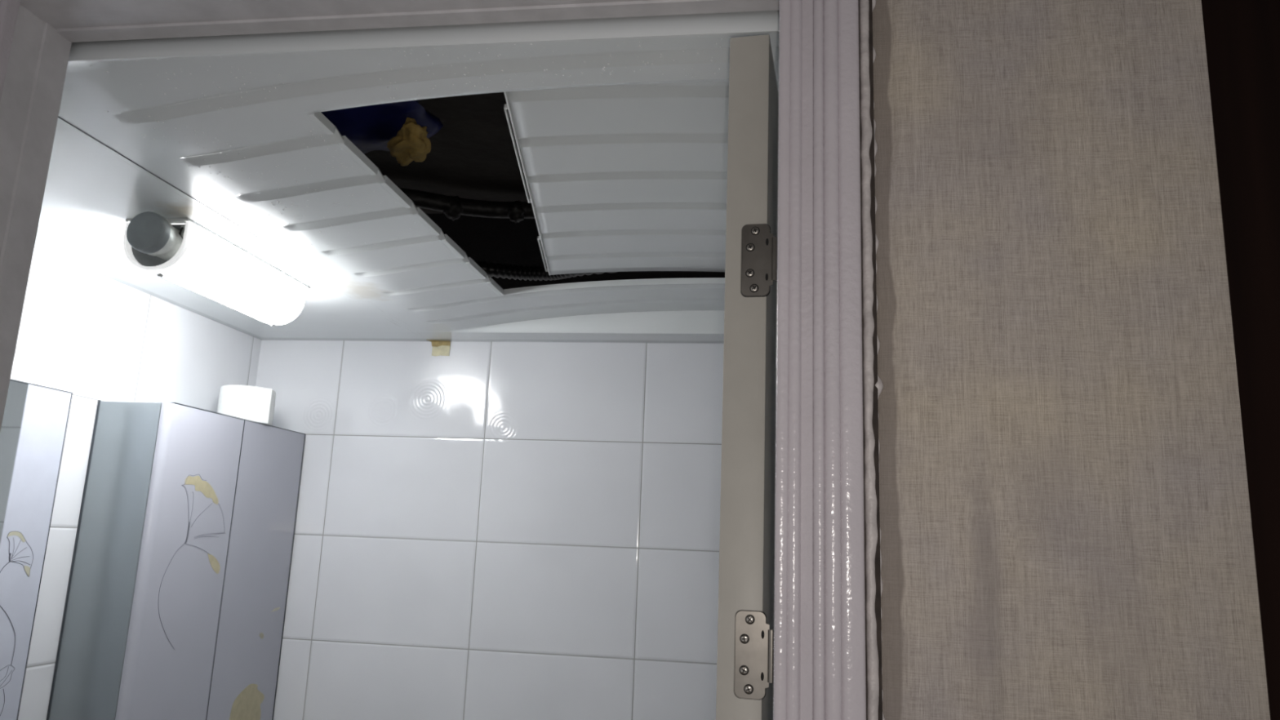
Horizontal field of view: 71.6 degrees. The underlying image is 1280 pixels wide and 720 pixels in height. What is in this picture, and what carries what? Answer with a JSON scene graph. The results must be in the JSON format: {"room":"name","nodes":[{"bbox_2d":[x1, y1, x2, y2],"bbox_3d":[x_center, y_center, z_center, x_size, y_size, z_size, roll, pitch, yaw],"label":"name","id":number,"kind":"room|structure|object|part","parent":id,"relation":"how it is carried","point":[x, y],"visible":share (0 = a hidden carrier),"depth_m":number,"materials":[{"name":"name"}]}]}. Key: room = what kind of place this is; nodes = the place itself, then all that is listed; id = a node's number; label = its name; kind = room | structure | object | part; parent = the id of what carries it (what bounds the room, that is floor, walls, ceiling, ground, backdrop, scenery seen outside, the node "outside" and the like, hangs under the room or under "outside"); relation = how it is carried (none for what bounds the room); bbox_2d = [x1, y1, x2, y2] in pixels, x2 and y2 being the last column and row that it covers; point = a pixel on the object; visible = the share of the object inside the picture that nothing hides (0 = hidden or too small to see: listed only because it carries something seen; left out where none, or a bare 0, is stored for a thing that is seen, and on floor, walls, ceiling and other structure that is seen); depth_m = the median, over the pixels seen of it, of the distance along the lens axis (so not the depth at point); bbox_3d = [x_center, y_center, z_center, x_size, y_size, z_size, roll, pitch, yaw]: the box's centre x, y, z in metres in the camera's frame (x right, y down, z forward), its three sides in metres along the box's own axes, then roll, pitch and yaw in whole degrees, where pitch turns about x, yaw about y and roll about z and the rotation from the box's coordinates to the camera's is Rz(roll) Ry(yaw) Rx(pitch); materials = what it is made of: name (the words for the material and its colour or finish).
{"room":"hallway","nodes":[
{"label":"hallway","id":0,"kind":"room"},
{"bbox_2d":[10,248,261,719],"bbox_3d":[-1.187,0.826,1.462,0.080,2.110,1.440,1,-12,8],"label":"wall","id":1,"kind":"structure","parent":0,"point":[89,335],"depth_m":1.76,"materials":[{"name":"white tile"}]},
{"bbox_2d":[0,378,72,719],"bbox_3d":[-1.158,0.405,1.306,0.013,0.835,0.656,1,-12,8],"label":"cabinet door","id":2,"kind":"structure","parent":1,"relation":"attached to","point":[33,428],"depth_m":1.60,"materials":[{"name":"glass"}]},
{"bbox_2d":[0,379,28,541],"bbox_3d":[-1.165,0.395,1.256,0.013,0.834,0.552,1,-12,8],"label":"mirror glass","id":3,"kind":"object","parent":2,"relation":"attached to","point":[15,424],"depth_m":1.57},
{"bbox_2d":[7,531,25,542],"bbox_3d":[-1.110,0.315,1.582,0.001,0.019,0.041,1,-12,8],"label":"print","id":4,"kind":"object","parent":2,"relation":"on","point":[12,536],"depth_m":1.58},
{"bbox_2d":[0,531,33,715],"bbox_3d":[-1.116,0.474,1.556,0.001,0.343,0.078,1,-12,8],"label":"print","id":5,"kind":"object","parent":2,"relation":"attached to","point":[16,548],"depth_m":1.58},
{"bbox_2d":[24,565,30,576],"bbox_3d":[-1.108,0.381,1.605,0.001,0.020,0.015,1,-12,8],"label":"print","id":6,"kind":"object","parent":2,"relation":"attached to","point":[27,568],"depth_m":1.61},
{"bbox_2d":[46,400,305,719],"bbox_3d":[-0.995,0.603,1.943,0.158,0.954,0.538,1,-12,8],"label":"upper cabinet","id":7,"kind":"object","parent":1,"relation":"attached to","point":[175,604],"visible":1,"depth_m":1.80,"materials":[{"name":"white laminate"}]},
{"bbox_2d":[158,484,190,649],"bbox_3d":[-0.936,0.416,1.785,0.001,0.326,0.072,1,-12,8],"label":"print","id":8,"kind":"object","parent":7,"relation":"attached to","point":[174,559],"depth_m":1.78},
{"bbox_3d":[-0.944,0.577,1.799,0.016,0.952,0.261,1,-12,8],"label":"door","id":9,"kind":"part","parent":7,"relation":"part of","materials":[{"name":"white laminate"}]},
{"bbox_2d":[184,475,218,504],"bbox_3d":[-0.922,0.273,1.871,0.001,0.056,0.123,1,-12,8],"label":"print","id":10,"kind":"object","parent":7,"relation":"attached to","point":[198,490],"depth_m":1.87},
{"bbox_2d":[207,553,220,573],"bbox_3d":[-0.918,0.438,1.911,0.001,0.043,0.051,1,-12,8],"label":"print","id":11,"kind":"object","parent":7,"relation":"attached to","point":[213,559],"depth_m":1.91},
{"bbox_2d":[217,384,275,425],"bbox_3d":[-0.939,0.111,2.127,0.133,0.084,0.124,1,-12,8],"label":"box","id":12,"kind":"object","parent":7,"relation":"on","point":[253,403],"visible":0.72,"depth_m":2.08,"materials":[{"name":"cardboard"}]},
{"bbox_2d":[229,684,264,719],"bbox_3d":[-0.905,0.820,2.029,0.001,0.149,0.155,1,-12,8],"label":"print","id":13,"kind":"object","parent":7,"relation":"attached to","point":[246,701],"depth_m":2.04},
{"bbox_3d":[-0.907,0.631,2.060,0.016,0.952,0.272,1,-12,8],"label":"door","id":14,"kind":"part","parent":7,"relation":"part of","materials":[{"name":"white laminate"}]},
{"bbox_2d":[258,632,263,639],"bbox_3d":[-0.893,0.651,2.096,0.001,0.016,0.022,1,-12,8],"label":"print","id":15,"kind":"object","parent":7,"relation":"attached to","point":[260,634],"depth_m":2.09},
{"bbox_2d":[34,9,779,343],"bbox_3d":[0.123,-0.210,1.531,2.471,0.067,1.362,1,-12,8],"label":"ceiling","id":16,"kind":"structure","parent":0,"point":[409,281],"depth_m":1.24,"materials":[{"name":"plastic"}]},
{"bbox_2d":[123,211,310,326],"bbox_3d":[-0.764,-0.150,1.605,0.112,0.092,0.449,1,-12,8],"label":"ceiling lamp","id":17,"kind":"object","parent":16,"relation":"attached to","point":[182,251],"visible":1,"depth_m":1.52,"materials":[{"name":"white plastic"}]},
{"bbox_2d":[126,211,183,259],"bbox_3d":[-0.770,-0.196,1.418,0.065,0.065,0.066,1,-12,8],"label":"socket","id":18,"kind":"object","parent":17,"relation":"attached to","point":[157,237],"depth_m":1.39,"materials":[{"name":"plastic"}]},
{"bbox_3d":[-0.786,-0.184,1.452,0.107,0.078,0.003,1,-12,8],"label":"plate","id":19,"kind":"part","parent":17,"relation":"part of","materials":[{"name":"grey metal"}]},
{"bbox_3d":[-0.759,-0.188,1.638,0.112,0.004,0.400,1,-12,8],"label":"plate","id":20,"kind":"part","parent":17,"relation":"part of","materials":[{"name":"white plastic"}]},
{"bbox_2d":[503,80,778,275],"bbox_3d":[0.291,-0.257,1.473,0.951,0.036,0.844,3,-11,-1],"label":"ceiling access panel","id":21,"kind":"object","parent":16,"relation":"attached to","point":[630,177],"visible":0.38,"depth_m":1.37,"materials":[{"name":"plastic"}]},
{"bbox_2d":[364,92,529,213],"bbox_3d":[0.077,-0.578,1.538,3.200,0.150,1.350,1,-12,8],"label":"ceiling slab","id":22,"kind":"structure","parent":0,"point":[473,156],"depth_m":1.94,"materials":[{"name":"concrete"}]},
{"bbox_2d":[320,100,443,153],"bbox_3d":[-0.551,-0.451,1.638,0.369,0.110,0.277,1,-12,8],"label":"plastic bundle","id":23,"kind":"object","parent":22,"relation":"attached to","point":[370,128],"visible":0.19,"depth_m":1.58,"materials":[{"name":"plastic"}]},
{"bbox_2d":[386,117,431,166],"bbox_3d":[-0.408,-0.385,1.575,0.073,0.046,0.165,10,-14,-32],"label":"lump","id":24,"kind":"object","parent":23,"relation":"attached to","point":[411,143],"visible":1,"depth_m":1.55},
{"bbox_2d":[399,187,534,222],"bbox_3d":[-0.153,-0.356,2.091,1.317,0.063,0.118,2,-11,0],"label":"drain pipe","id":25,"kind":"object","parent":22,"relation":"attached to","point":[453,207],"visible":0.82,"depth_m":2.10,"materials":[{"name":"black plastic"}]},
{"bbox_2d":[255,339,723,719],"bbox_3d":[0.181,0.993,2.016,2.632,2.110,0.080,1,-12,8],"label":"wall","id":26,"kind":"structure","parent":0,"point":[484,531],"depth_m":2.17,"materials":[{"name":"white tile"}]},
{"bbox_2d":[426,339,450,355],"bbox_3d":[-0.518,-0.031,2.276,0.057,0.039,0.022,1,-12,8],"label":"scrap","id":27,"kind":"object","parent":26,"relation":"attached to","point":[440,348],"visible":1,"depth_m":2.28,"materials":[{"name":"beige paper"}]},
{"bbox_2d":[426,213,724,288],"bbox_3d":[0.121,-0.500,1.846,3.300,0.677,2.090,1,-12,8],"label":"wall","id":28,"kind":"structure","parent":0,"point":[502,241],"depth_m":2.98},
{"bbox_2d":[472,259,617,280],"bbox_3d":[-0.164,-0.261,2.358,1.008,0.085,0.113,1,-12,5],"label":"hose","id":29,"kind":"object","parent":28,"relation":"in","point":[497,270],"visible":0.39,"depth_m":2.38,"materials":[{"name":"black plastic"}]},
{"bbox_2d":[872,0,1270,719],"bbox_3d":[0.295,0.399,0.598,0.266,2.720,0.014,1,-12,7],"label":"wall","id":30,"kind":"structure","parent":0,"point":[1066,529],"depth_m":0.68,"materials":[{"name":"fabric"}]},
{"bbox_2d":[715,34,778,719],"bbox_3d":[0.147,0.782,0.973,0.048,2.086,0.704,0,-12,13],"label":"door","id":31,"kind":"structure","parent":30,"relation":"in","point":[746,577],"depth_m":0.79,"materials":[{"name":"beige paint"}]},
{"bbox_2d":[859,0,879,719],"bbox_3d":[0.176,0.068,0.679,0.010,1.150,0.008,1,-12,8],"label":"sealant","id":32,"kind":"structure","parent":30,"relation":"attached to","point":[871,526],"depth_m":0.69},
{"bbox_2d":[858,0,882,719],"bbox_3d":[0.164,0.397,0.615,0.012,2.720,0.003,1,-12,8],"label":"gap","id":33,"kind":"structure","parent":30,"relation":"attached to","point":[875,409],"depth_m":0.69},
{"bbox_2d":[872,0,885,719],"bbox_3d":[0.183,0.069,0.683,0.010,1.150,0.010,11,-14,-36],"label":"sealant","id":34,"kind":"structure","parent":30,"relation":"attached to","point":[879,384],"depth_m":0.70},
{"bbox_3d":[-0.166,0.401,0.698,2.952,2.720,0.060,1,-12,8],"label":"wall","id":35,"kind":"structure","parent":0,"visible":0},
{"bbox_2d":[0,0,71,432],"bbox_3d":[-0.686,0.653,0.713,0.066,2.191,0.084,1,-12,8],"label":"door frame","id":36,"kind":"structure","parent":35,"relation":"attached to","point":[31,97],"depth_m":0.89,"materials":[{"name":"grey paint"}]},
{"bbox_2d":[17,0,779,42],"bbox_3d":[-0.242,-0.359,0.865,0.810,0.031,0.075,1,-12,8],"label":"door frame","id":37,"kind":"structure","parent":35,"relation":"attached to","point":[76,20],"depth_m":0.88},
{"bbox_2d":[773,0,866,719],"bbox_3d":[0.114,0.654,0.562,0.066,2.191,0.014,1,-12,8],"label":"door frame","id":38,"kind":"structure","parent":35,"relation":"attached to","point":[820,671],"depth_m":0.69,"materials":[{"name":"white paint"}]},
{"bbox_2d":[1200,0,1279,719],"bbox_3d":[0.903,0.410,0.533,0.956,2.720,0.042,1,-12,8],"label":"door","id":39,"kind":"structure","parent":35,"relation":"in","point":[1242,37],"depth_m":0.68,"materials":[{"name":"brown wood"}]}
]}

